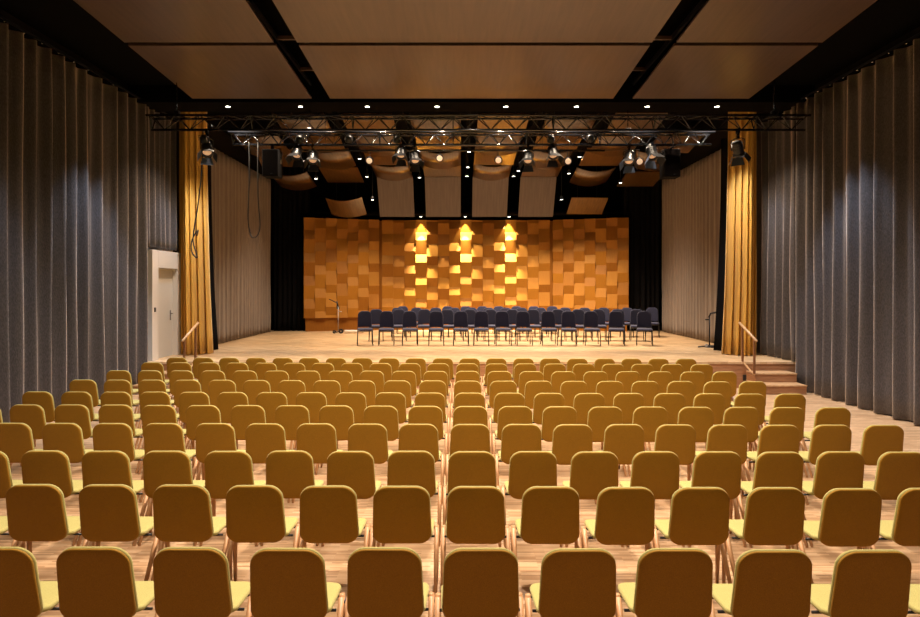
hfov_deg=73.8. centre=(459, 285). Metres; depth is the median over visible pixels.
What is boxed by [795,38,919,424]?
curtain
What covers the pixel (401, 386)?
chair
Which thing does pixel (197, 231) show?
hanging cable
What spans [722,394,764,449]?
chair
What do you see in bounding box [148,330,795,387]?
stage
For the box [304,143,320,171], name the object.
stage light
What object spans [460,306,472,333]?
chair
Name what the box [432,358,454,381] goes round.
chair
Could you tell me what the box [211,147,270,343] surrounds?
stage curtain
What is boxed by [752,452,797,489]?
cushion
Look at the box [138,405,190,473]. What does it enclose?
chair
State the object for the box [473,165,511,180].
acoustic panel
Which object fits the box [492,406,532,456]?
chair
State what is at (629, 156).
stage light
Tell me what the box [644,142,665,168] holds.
stage light
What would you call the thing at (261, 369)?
chair
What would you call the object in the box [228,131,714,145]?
lighting truss
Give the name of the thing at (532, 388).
chair
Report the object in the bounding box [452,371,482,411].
chair
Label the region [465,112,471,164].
trim
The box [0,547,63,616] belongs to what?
chair
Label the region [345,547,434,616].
chair
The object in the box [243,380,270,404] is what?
chair
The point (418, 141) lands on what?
acoustic panel
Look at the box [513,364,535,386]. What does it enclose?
chair
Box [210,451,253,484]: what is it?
chair backrest
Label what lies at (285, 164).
acoustic panel
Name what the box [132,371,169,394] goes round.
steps
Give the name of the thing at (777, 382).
steps
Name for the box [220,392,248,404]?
cushion
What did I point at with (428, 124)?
acoustic panel
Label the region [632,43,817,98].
ceiling panel
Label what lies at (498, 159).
round flood
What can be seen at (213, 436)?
cushion
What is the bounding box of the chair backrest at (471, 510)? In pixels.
[446,486,504,534]
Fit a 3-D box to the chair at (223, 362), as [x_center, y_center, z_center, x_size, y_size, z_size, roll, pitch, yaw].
[-4.614,1.855,12.466,0.522,0.843,0.462,0,0,0]
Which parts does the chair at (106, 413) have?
backrest, seat, leg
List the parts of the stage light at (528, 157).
barn door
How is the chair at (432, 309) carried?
on the stage
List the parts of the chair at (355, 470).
backrest, seat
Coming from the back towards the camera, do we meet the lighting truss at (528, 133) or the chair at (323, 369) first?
the lighting truss at (528, 133)
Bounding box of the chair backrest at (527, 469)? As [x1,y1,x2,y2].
[508,451,556,491]
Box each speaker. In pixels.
[262,144,282,178]
[660,144,679,178]
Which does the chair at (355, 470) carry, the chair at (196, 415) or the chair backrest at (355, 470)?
the chair backrest at (355, 470)
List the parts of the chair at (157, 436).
backrest, seat, leg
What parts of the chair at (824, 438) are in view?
seat, leg, backrest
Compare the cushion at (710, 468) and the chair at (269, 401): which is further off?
the chair at (269, 401)
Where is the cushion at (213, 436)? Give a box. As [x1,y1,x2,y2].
[200,423,236,450]
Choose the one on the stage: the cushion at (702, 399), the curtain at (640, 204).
the curtain at (640, 204)
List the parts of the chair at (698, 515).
leg, seat, backrest, leg, leg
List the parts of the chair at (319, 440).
backrest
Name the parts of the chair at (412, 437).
backrest, leg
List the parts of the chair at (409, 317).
seat, backrest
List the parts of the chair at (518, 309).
backrest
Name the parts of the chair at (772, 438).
leg, leg, seat, backrest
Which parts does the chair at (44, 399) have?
backrest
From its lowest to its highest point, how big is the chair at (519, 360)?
0.843 m
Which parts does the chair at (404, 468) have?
backrest, leg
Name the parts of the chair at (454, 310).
backrest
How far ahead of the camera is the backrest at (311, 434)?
6.39 m
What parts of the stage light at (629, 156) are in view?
barn door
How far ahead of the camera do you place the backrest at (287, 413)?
7.36 m
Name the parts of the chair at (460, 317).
seat, backrest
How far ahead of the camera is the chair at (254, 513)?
4.43 m
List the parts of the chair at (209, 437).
leg, leg, backrest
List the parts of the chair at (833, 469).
seat, leg, backrest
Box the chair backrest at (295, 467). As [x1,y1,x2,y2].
[268,450,314,484]
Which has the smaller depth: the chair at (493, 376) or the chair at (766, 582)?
the chair at (766, 582)
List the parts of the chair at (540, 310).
backrest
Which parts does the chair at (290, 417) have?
backrest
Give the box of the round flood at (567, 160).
[564,151,571,164]
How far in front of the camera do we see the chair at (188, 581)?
3.37 m
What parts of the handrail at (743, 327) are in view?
post, rail, rail, post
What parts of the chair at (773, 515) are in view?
leg, leg, seat, backrest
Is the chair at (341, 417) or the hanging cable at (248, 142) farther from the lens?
the hanging cable at (248, 142)
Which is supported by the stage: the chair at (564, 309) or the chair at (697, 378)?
the chair at (564, 309)
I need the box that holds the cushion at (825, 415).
[813,407,843,427]
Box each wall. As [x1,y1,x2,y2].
[0,8,273,329]
[148,247,172,251]
[304,217,628,331]
[310,166,621,220]
[622,168,622,217]
[659,26,919,353]
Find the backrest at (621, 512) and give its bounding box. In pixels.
[594,487,652,537]
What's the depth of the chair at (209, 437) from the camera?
6.41 m
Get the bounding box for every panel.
[74,0,273,42]
[128,43,311,98]
[232,124,289,156]
[259,149,293,166]
[271,112,334,141]
[272,0,680,42]
[275,152,316,190]
[299,43,649,98]
[302,123,345,151]
[308,148,355,169]
[319,167,363,181]
[326,197,366,217]
[340,113,395,133]
[354,133,401,155]
[364,153,407,164]
[371,165,411,180]
[377,177,414,216]
[409,112,460,141]
[415,137,460,148]
[419,151,460,168]
[423,165,460,176]
[425,177,460,216]
[472,177,508,216]
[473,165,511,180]
[474,151,515,164]
[475,136,521,155]
[477,112,529,133]
[518,177,555,216]
[521,165,561,176]
[531,148,571,168]
[533,133,580,148]
[540,112,598,141]
[567,154,607,213]
[570,167,615,185]
[579,143,622,165]
[590,136,642,156]
[604,112,667,136]
[617,171,659,186]
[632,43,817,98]
[635,150,659,170]
[645,133,703,152]
[676,0,876,42]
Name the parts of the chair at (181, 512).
leg, backrest, seat, leg, leg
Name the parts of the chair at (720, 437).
backrest, leg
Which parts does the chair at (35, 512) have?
leg, leg, backrest, seat, leg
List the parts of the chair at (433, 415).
backrest, leg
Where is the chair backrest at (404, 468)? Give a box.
[387,451,435,491]
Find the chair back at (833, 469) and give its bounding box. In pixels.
[812,451,857,496]
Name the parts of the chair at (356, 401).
backrest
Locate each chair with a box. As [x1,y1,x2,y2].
[0,410,20,465]
[0,423,42,468]
[0,451,22,497]
[0,516,25,548]
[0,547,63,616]
[6,484,94,552]
[10,404,45,465]
[17,450,82,545]
[22,391,54,446]
[42,423,92,462]
[54,404,92,438]
[56,546,158,616]
[61,391,98,421]
[69,380,100,406]
[77,451,151,545]
[79,484,159,580]
[92,423,144,500]
[98,405,143,472]
[100,392,141,448]
[104,380,139,428]
[106,370,138,413]
[137,370,172,413]
[137,380,177,428]
[137,392,181,448]
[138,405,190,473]
[138,451,204,545]
[140,423,199,501]
[141,362,169,394]
[151,484,232,580]
[153,547,253,616]
[167,358,194,388]
[169,362,197,380]
[169,370,193,399]
[173,380,200,420]
[179,392,209,441]
[186,405,220,466]
[193,358,213,379]
[195,423,245,479]
[198,363,219,384]
[199,451,265,545]
[201,371,225,395]
[208,380,235,406]
[217,392,248,422]
[219,358,239,378]
[226,363,248,380]
[226,485,299,580]
[231,405,265,448]
[233,371,256,392]
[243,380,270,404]
[245,423,292,502]
[246,358,266,371]
[250,548,345,616]
[255,363,276,379]
[256,392,295,449]
[260,450,323,545]
[264,371,288,391]
[273,358,292,370]
[275,405,318,467]
[278,380,305,404]
[283,363,304,379]
[292,423,342,502]
[293,392,326,449]
[296,371,319,391]
[299,358,319,370]
[299,485,369,547]
[312,363,333,379]
[313,380,340,404]
[315,405,353,474]
[321,451,383,545]
[326,358,345,370]
[328,371,352,392]
[336,392,366,448]
[341,363,362,380]
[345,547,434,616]
[348,380,375,406]
[348,424,392,463]
[352,358,372,370]
[357,311,372,345]
[360,371,383,395]
[364,406,398,440]
[369,309,383,340]
[369,486,438,596]
[370,363,391,383]
[375,392,407,423]
[378,311,394,345]
[379,358,398,373]
[382,451,441,545]
[384,380,414,407]
[391,308,404,337]
[392,309,406,340]
[392,371,418,395]
[396,306,409,333]
[398,363,421,385]
[398,424,443,503]
[402,311,417,345]
[405,358,425,379]
[408,406,447,474]
[410,308,423,336]
[415,393,449,453]
[417,309,431,340]
[419,380,449,417]
[423,371,450,419]
[427,363,451,402]
[428,311,443,345]
[430,308,443,324]
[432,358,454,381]
[435,548,523,616]
[440,309,455,340]
[440,486,509,592]
[443,451,500,546]
[446,424,493,496]
[448,308,461,337]
[449,406,491,453]
[451,381,480,417]
[451,393,484,428]
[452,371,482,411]
[453,311,468,345]
[453,363,480,391]
[459,358,481,391]
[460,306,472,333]
[463,309,477,340]
[473,311,488,345]
[477,306,486,310]
[481,308,494,336]
[482,364,507,393]
[483,309,498,339]
[483,358,506,391]
[483,371,511,408]
[486,381,516,412]
[489,393,524,451]
[492,306,504,332]
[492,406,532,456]
[494,311,511,345]
[495,424,541,485]
[499,308,512,337]
[501,451,561,546]
[505,309,520,340]
[511,486,581,556]
[512,358,533,378]
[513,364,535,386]
[515,308,528,336]
[515,311,532,345]
[517,371,543,395]
[524,381,551,408]
[525,548,615,616]
[526,309,541,340]
[532,393,563,424]
[534,308,548,336]
[539,358,560,373]
[540,311,557,345]
[541,406,576,441]
[543,364,565,382]
[547,306,558,324]
[548,424,596,503]
[550,309,565,340]
[551,371,575,392]
[558,308,570,336]
[560,311,576,345]
[560,381,587,406]
[562,451,623,546]
[566,358,587,371]
[571,309,586,340]
[572,364,594,380]
[573,393,604,449]
[577,308,590,336]
[581,487,654,550]
[583,311,600,345]
[583,371,607,392]
[587,407,626,475]
[591,309,606,340]
[594,359,614,370]
[596,381,622,406]
[597,308,609,333]
[602,364,623,380]
[603,424,643,464]
[608,311,624,345]
[610,309,625,340]
[613,393,646,450]
[615,371,639,392]
[615,548,712,616]
[618,451,684,546]
[620,308,633,337]
[621,359,641,370]
[622,407,667,476]
[629,309,645,340]
[631,364,652,380]
[631,381,658,406]
[636,311,652,345]
[644,393,684,450]
[645,308,659,337]
[647,371,671,393]
[648,359,668,371]
[652,487,731,583]
[654,424,695,480]
[661,364,682,380]
[667,381,694,406]
[675,359,696,371]
[677,407,712,450]
[679,451,746,546]
[680,372,704,396]
[690,364,712,383]
[693,393,724,424]
[693,424,747,480]
[703,381,730,411]
[709,549,811,616]
[712,372,736,401]
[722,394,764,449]
[722,487,804,583]
[723,407,758,469]
[730,381,766,430]
[734,452,807,547]
[741,425,799,495]
[753,407,807,476]
[761,394,807,450]
[796,488,881,583]
[799,407,850,477]
[799,425,851,504]
[802,451,864,546]
[810,549,911,616]
[855,425,903,465]
[863,452,919,499]
[863,488,919,548]
[908,584,919,614]
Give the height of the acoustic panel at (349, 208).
2.227 m
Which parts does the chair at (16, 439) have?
backrest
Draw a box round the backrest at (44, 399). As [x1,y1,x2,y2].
[29,391,54,419]
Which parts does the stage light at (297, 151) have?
barn door, barn door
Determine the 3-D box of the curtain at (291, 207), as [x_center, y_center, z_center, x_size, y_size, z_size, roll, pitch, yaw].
[-6.285,-1.480,22.947,1.331,6.300,0.164,0,0,0]
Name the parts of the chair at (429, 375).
backrest, leg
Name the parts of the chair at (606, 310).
backrest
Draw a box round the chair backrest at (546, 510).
[520,486,578,534]
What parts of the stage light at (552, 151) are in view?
barn door, barn door, barn door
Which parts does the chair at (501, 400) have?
leg, backrest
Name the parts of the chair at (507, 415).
leg, backrest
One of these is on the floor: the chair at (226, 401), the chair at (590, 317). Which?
the chair at (226, 401)
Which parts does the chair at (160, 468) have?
leg, backrest, seat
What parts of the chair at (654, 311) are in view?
backrest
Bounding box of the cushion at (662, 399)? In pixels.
[653,393,682,406]
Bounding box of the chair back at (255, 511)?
[229,485,285,537]
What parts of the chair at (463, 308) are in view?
backrest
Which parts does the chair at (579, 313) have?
backrest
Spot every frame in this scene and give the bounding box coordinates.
[247,0,313,85]
[632,0,706,85]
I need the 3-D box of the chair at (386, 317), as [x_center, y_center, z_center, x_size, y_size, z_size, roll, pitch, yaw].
[-2.098,1.206,17.511,0.455,0.962,0.558,0,0,-5]
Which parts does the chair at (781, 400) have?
backrest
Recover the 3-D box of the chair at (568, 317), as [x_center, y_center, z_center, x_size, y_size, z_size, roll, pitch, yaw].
[3.110,1.206,17.532,0.455,0.962,0.558,0,0,8]
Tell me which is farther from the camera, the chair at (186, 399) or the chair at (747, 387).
the chair at (747, 387)
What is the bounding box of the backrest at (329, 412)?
[320,405,353,419]
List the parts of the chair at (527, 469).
leg, seat, backrest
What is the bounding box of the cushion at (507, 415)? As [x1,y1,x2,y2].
[497,406,532,431]
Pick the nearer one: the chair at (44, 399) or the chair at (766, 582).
the chair at (766, 582)
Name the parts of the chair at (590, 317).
backrest, seat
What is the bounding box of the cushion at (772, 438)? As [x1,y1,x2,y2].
[756,425,793,457]
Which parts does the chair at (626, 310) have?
backrest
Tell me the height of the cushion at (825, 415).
0.434 m
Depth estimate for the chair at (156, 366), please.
11.49 m
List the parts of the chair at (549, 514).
leg, leg, seat, backrest, leg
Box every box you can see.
[199,134,208,143]
[295,135,303,143]
[345,134,352,142]
[393,135,400,143]
[547,135,554,143]
[586,134,594,142]
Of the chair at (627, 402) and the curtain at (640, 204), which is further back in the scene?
the curtain at (640, 204)
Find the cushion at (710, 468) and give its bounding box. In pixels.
[691,451,737,486]
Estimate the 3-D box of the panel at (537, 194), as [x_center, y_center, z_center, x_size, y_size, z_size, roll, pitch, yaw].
[2.820,-3.645,22.450,1.290,2.131,0.886,0,0,0]
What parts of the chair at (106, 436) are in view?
backrest, seat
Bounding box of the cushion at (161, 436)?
[148,423,185,452]
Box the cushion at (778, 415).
[768,407,800,424]
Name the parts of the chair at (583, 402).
backrest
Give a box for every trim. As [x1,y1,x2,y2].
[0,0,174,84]
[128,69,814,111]
[257,112,308,154]
[310,211,622,215]
[327,112,368,164]
[397,112,418,164]
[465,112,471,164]
[514,112,541,164]
[570,112,612,158]
[622,112,682,159]
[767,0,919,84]
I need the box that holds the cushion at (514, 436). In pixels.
[501,424,541,449]
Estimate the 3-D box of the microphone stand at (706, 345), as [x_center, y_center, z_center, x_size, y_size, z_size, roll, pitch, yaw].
[6.850,1.183,16.809,0.603,1.004,0.323,0,0,-29]
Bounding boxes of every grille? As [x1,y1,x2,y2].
[263,150,276,174]
[665,150,679,175]
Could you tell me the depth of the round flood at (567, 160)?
14.48 m
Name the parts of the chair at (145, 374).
backrest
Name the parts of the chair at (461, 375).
backrest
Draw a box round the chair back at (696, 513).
[668,487,726,539]
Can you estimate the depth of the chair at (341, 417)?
7.36 m
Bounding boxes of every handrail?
[181,322,198,366]
[738,322,757,375]
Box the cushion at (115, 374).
[111,370,132,392]
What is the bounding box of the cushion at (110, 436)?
[97,423,135,458]
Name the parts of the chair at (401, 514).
leg, backrest, seat, leg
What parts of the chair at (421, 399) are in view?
backrest, leg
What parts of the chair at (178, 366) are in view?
backrest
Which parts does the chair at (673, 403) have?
backrest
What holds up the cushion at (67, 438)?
on the chair at (67, 438)
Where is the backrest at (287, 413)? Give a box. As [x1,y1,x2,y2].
[279,405,309,422]
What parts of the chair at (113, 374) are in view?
backrest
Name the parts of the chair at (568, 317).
backrest, seat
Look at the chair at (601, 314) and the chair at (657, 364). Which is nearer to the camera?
the chair at (657, 364)
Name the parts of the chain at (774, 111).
chain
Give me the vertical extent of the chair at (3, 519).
0.843 m
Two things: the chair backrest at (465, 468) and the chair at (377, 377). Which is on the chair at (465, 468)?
the chair backrest at (465, 468)
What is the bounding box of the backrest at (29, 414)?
[14,404,45,424]
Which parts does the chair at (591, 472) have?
seat, backrest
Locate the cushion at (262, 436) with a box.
[249,423,286,450]
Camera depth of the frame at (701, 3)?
10.82 m
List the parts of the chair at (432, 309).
backrest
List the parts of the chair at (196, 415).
leg, backrest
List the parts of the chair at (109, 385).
backrest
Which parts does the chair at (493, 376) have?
backrest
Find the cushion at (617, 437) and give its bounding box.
[603,424,640,450]
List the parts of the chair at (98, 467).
leg, backrest, seat, leg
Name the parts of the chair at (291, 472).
backrest, seat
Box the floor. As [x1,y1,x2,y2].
[0,388,919,616]
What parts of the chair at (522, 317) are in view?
backrest, seat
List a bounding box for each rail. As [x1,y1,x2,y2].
[0,15,173,117]
[765,32,919,117]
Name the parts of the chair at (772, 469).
leg, seat, backrest, leg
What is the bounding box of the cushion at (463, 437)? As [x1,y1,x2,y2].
[450,424,490,452]
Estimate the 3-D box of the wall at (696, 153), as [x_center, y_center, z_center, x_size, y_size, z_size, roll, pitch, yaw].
[7.800,-1.280,10.500,0.200,7.300,29.000,0,0,0]
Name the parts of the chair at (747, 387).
backrest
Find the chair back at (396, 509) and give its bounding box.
[373,486,431,533]
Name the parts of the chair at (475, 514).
leg, backrest, leg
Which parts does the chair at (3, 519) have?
seat, leg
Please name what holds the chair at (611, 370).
on the floor
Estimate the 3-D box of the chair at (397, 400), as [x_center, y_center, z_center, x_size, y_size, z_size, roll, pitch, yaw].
[-0.937,1.855,8.465,0.522,0.843,0.462,0,0,0]
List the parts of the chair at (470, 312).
backrest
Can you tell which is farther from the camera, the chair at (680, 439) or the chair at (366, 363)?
the chair at (366, 363)
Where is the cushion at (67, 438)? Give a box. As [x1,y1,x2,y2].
[48,423,84,454]
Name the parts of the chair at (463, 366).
backrest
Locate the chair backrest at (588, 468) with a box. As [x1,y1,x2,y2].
[569,451,617,486]
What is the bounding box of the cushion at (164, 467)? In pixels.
[148,451,192,483]
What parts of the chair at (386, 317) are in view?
seat, backrest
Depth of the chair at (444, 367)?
11.35 m
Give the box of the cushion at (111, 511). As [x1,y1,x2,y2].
[84,484,140,538]
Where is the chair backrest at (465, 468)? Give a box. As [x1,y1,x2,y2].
[447,451,495,490]
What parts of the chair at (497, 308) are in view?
backrest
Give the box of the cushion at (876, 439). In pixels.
[860,425,896,453]
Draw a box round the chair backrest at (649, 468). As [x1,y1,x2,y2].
[630,451,674,486]
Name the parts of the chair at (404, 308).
backrest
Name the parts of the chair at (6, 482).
backrest, seat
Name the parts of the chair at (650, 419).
backrest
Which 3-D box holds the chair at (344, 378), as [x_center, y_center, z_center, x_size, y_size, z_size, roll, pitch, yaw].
[-2.028,1.855,10.571,0.522,0.843,0.462,0,0,0]
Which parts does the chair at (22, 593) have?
backrest, seat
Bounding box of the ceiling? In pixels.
[207,0,727,165]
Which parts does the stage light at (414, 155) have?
barn door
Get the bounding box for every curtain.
[0,22,147,422]
[146,106,176,250]
[179,112,213,354]
[207,140,218,349]
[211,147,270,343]
[274,162,309,330]
[623,164,658,330]
[662,149,720,341]
[713,137,727,350]
[721,112,756,355]
[756,106,795,360]
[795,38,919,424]
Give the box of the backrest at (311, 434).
[300,423,336,446]
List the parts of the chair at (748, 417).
backrest, leg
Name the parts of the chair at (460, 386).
backrest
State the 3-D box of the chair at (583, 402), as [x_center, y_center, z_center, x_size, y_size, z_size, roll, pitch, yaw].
[1.733,1.855,8.413,0.522,0.843,0.462,0,0,0]
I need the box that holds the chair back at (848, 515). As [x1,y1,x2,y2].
[818,488,876,542]
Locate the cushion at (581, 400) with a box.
[573,393,602,407]
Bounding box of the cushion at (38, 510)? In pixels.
[12,484,68,536]
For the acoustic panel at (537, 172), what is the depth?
21.46 m
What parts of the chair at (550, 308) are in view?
backrest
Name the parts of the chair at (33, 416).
backrest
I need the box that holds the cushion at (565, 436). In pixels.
[552,424,591,448]
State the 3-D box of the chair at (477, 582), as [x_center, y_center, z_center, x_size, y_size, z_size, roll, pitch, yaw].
[0.114,1.855,3.562,0.522,0.843,0.462,0,0,-1]
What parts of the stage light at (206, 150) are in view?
barn door, barn door, barn door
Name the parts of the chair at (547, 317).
backrest, seat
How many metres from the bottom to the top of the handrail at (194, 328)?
1.122 m
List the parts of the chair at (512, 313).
backrest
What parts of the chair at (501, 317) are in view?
backrest, seat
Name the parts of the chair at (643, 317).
backrest, seat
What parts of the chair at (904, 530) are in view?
seat, backrest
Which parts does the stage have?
panel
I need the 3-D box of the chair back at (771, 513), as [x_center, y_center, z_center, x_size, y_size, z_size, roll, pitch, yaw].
[2.255,1.651,4.402,0.431,0.434,0.087,0,0,0]
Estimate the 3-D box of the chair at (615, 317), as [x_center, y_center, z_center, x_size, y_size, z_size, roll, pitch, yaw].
[4.474,1.206,17.555,0.455,0.962,0.558,0,0,12]
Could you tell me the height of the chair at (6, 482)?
0.843 m
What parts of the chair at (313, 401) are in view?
backrest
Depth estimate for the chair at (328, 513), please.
4.41 m
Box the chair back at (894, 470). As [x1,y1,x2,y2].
[873,452,918,489]
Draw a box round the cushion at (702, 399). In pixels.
[693,393,718,406]
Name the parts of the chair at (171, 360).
backrest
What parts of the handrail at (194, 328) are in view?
post, rail, post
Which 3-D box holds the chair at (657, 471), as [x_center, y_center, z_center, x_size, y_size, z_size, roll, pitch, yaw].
[1.702,1.855,5.524,0.522,0.843,0.462,0,0,-1]
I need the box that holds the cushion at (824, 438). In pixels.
[808,425,845,463]
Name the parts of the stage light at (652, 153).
barn door, barn door, barn door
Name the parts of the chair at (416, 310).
backrest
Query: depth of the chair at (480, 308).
21.96 m
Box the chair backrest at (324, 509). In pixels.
[300,485,358,534]
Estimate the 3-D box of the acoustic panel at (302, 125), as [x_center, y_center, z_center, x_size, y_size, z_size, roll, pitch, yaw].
[-4.060,-4.308,15.990,1.290,0.804,1.459,0,0,0]
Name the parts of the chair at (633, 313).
backrest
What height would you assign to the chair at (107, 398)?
0.843 m
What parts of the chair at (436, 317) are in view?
backrest, seat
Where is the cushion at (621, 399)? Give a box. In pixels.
[613,393,638,406]
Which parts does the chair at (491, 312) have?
backrest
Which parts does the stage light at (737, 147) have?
barn door, barn door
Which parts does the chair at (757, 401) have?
backrest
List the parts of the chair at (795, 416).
backrest, leg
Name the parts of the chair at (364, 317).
seat, backrest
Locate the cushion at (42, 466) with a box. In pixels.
[26,450,73,494]
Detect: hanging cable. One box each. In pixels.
[191,131,203,257]
[247,142,260,237]
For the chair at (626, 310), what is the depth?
20.48 m
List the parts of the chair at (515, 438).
leg, backrest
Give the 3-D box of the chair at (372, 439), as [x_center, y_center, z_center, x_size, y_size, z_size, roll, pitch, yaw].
[-0.963,1.855,6.593,0.522,0.843,0.462,0,0,1]
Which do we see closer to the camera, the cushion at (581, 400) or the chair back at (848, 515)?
the chair back at (848, 515)
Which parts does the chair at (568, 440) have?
backrest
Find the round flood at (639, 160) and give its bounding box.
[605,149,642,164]
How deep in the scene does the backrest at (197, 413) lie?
7.37 m
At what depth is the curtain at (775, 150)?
14.31 m
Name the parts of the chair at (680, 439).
backrest, leg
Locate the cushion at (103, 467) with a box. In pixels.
[87,451,133,489]
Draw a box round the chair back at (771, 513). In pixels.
[742,487,799,540]
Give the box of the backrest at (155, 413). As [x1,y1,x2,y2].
[147,405,177,423]
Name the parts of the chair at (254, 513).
leg, leg, backrest, seat, leg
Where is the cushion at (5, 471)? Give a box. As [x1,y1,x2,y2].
[0,451,12,486]
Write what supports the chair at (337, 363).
on the floor
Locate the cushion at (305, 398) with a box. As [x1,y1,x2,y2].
[299,392,326,405]
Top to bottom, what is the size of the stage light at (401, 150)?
0.508 m
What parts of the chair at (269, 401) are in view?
backrest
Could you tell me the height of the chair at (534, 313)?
0.962 m
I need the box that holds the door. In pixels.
[148,250,180,360]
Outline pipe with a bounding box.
[303,112,604,150]
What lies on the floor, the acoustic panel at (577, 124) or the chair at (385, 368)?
the chair at (385, 368)
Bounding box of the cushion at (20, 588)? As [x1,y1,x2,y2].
[0,547,43,616]
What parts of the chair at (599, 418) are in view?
backrest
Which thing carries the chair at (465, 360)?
on the floor
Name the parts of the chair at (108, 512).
backrest, seat, leg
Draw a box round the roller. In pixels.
[333,329,363,332]
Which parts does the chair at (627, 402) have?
backrest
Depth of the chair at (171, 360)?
12.27 m
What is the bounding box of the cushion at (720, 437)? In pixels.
[706,424,741,450]
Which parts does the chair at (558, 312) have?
backrest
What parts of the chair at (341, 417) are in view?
backrest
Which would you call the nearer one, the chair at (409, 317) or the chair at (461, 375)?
the chair at (461, 375)
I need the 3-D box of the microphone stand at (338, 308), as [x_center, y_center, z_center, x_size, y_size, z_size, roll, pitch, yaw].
[-4.479,1.066,22.125,0.427,1.226,0.283,0,0,26]
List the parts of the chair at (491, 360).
backrest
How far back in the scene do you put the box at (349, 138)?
13.81 m
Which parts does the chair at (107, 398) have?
backrest, seat, leg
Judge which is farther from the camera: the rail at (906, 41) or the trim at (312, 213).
the trim at (312, 213)
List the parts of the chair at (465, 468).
leg, backrest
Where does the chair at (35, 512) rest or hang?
on the floor
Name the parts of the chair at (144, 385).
backrest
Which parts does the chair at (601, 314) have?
backrest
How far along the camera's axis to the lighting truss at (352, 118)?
12.31 m
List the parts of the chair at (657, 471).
seat, backrest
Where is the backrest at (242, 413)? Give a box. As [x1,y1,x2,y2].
[234,405,265,422]
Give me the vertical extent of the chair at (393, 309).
0.962 m
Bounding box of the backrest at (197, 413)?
[189,405,220,422]
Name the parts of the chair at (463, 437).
leg, backrest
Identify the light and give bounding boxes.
[197,128,216,164]
[285,143,303,166]
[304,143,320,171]
[365,156,372,163]
[371,168,373,199]
[391,143,407,166]
[407,143,423,171]
[436,151,443,161]
[519,143,535,171]
[545,143,563,166]
[560,151,562,199]
[619,143,637,172]
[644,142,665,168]
[729,128,750,165]
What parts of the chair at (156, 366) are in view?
backrest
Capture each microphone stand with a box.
[329,299,341,332]
[698,312,715,347]
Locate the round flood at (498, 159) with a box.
[494,156,501,163]
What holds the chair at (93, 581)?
on the floor
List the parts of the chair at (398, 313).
backrest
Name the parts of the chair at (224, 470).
leg, backrest, seat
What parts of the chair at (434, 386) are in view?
backrest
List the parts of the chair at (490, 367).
backrest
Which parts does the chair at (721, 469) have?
seat, backrest, leg, leg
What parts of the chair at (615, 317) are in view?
backrest, seat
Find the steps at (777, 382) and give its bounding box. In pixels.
[746,371,806,394]
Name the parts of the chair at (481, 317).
seat, backrest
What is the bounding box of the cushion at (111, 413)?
[103,405,135,437]
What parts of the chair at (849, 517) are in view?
leg, seat, backrest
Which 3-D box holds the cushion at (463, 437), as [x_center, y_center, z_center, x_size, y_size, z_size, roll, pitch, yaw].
[0.106,1.651,6.404,0.431,0.434,0.087,0,0,1]
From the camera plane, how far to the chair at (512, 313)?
19.15 m
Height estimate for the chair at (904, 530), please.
0.843 m
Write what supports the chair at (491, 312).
on the stage
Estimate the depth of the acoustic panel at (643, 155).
19.66 m
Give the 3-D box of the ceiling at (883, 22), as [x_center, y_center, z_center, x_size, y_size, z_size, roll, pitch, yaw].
[7.050,-4.530,4.645,1.300,0.360,17.290,0,0,0]
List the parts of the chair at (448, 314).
seat, backrest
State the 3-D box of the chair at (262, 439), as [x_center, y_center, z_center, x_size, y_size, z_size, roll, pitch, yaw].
[-2.035,1.855,6.603,0.522,0.843,0.462,0,0,0]
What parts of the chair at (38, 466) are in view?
backrest, leg, seat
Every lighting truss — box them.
[145,114,810,130]
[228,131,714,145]
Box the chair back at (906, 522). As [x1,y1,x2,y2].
[891,488,919,542]
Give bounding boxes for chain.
[173,83,180,117]
[770,79,777,117]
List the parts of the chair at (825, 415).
leg, seat, backrest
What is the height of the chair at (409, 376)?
0.843 m
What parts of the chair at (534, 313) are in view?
backrest, seat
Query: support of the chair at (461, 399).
on the floor
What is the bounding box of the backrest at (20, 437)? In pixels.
[8,423,34,449]
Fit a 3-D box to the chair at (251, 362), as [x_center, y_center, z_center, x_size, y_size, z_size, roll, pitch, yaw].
[-4.079,1.855,12.457,0.522,0.843,0.462,0,0,0]
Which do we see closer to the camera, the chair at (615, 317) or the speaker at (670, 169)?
the speaker at (670, 169)
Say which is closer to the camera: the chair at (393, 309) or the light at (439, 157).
the light at (439, 157)
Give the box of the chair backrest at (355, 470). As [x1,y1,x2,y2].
[327,451,375,491]
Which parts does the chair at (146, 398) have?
backrest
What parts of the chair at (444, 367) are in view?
backrest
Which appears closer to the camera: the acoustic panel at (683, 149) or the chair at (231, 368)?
the chair at (231, 368)
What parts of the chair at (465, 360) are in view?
backrest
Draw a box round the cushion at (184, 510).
[158,484,213,536]
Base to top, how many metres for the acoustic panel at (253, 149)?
0.834 m
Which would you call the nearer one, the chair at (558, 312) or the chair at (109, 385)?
the chair at (109, 385)
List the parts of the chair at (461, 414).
backrest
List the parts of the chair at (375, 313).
backrest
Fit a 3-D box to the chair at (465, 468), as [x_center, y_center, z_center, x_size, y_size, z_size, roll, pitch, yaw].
[0.107,1.855,5.527,0.522,0.843,0.462,0,0,0]
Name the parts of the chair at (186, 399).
backrest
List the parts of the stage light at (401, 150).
barn door, barn door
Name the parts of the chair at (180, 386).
backrest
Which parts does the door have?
frame, frame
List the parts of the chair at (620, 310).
backrest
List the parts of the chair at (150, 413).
leg, backrest, leg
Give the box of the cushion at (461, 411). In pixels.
[453,406,487,417]
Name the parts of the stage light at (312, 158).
barn door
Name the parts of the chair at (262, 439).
backrest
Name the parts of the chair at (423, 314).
seat, backrest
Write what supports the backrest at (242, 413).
on the chair at (242, 416)
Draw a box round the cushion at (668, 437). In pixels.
[654,424,691,450]
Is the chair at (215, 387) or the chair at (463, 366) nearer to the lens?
the chair at (215, 387)
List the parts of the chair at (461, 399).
backrest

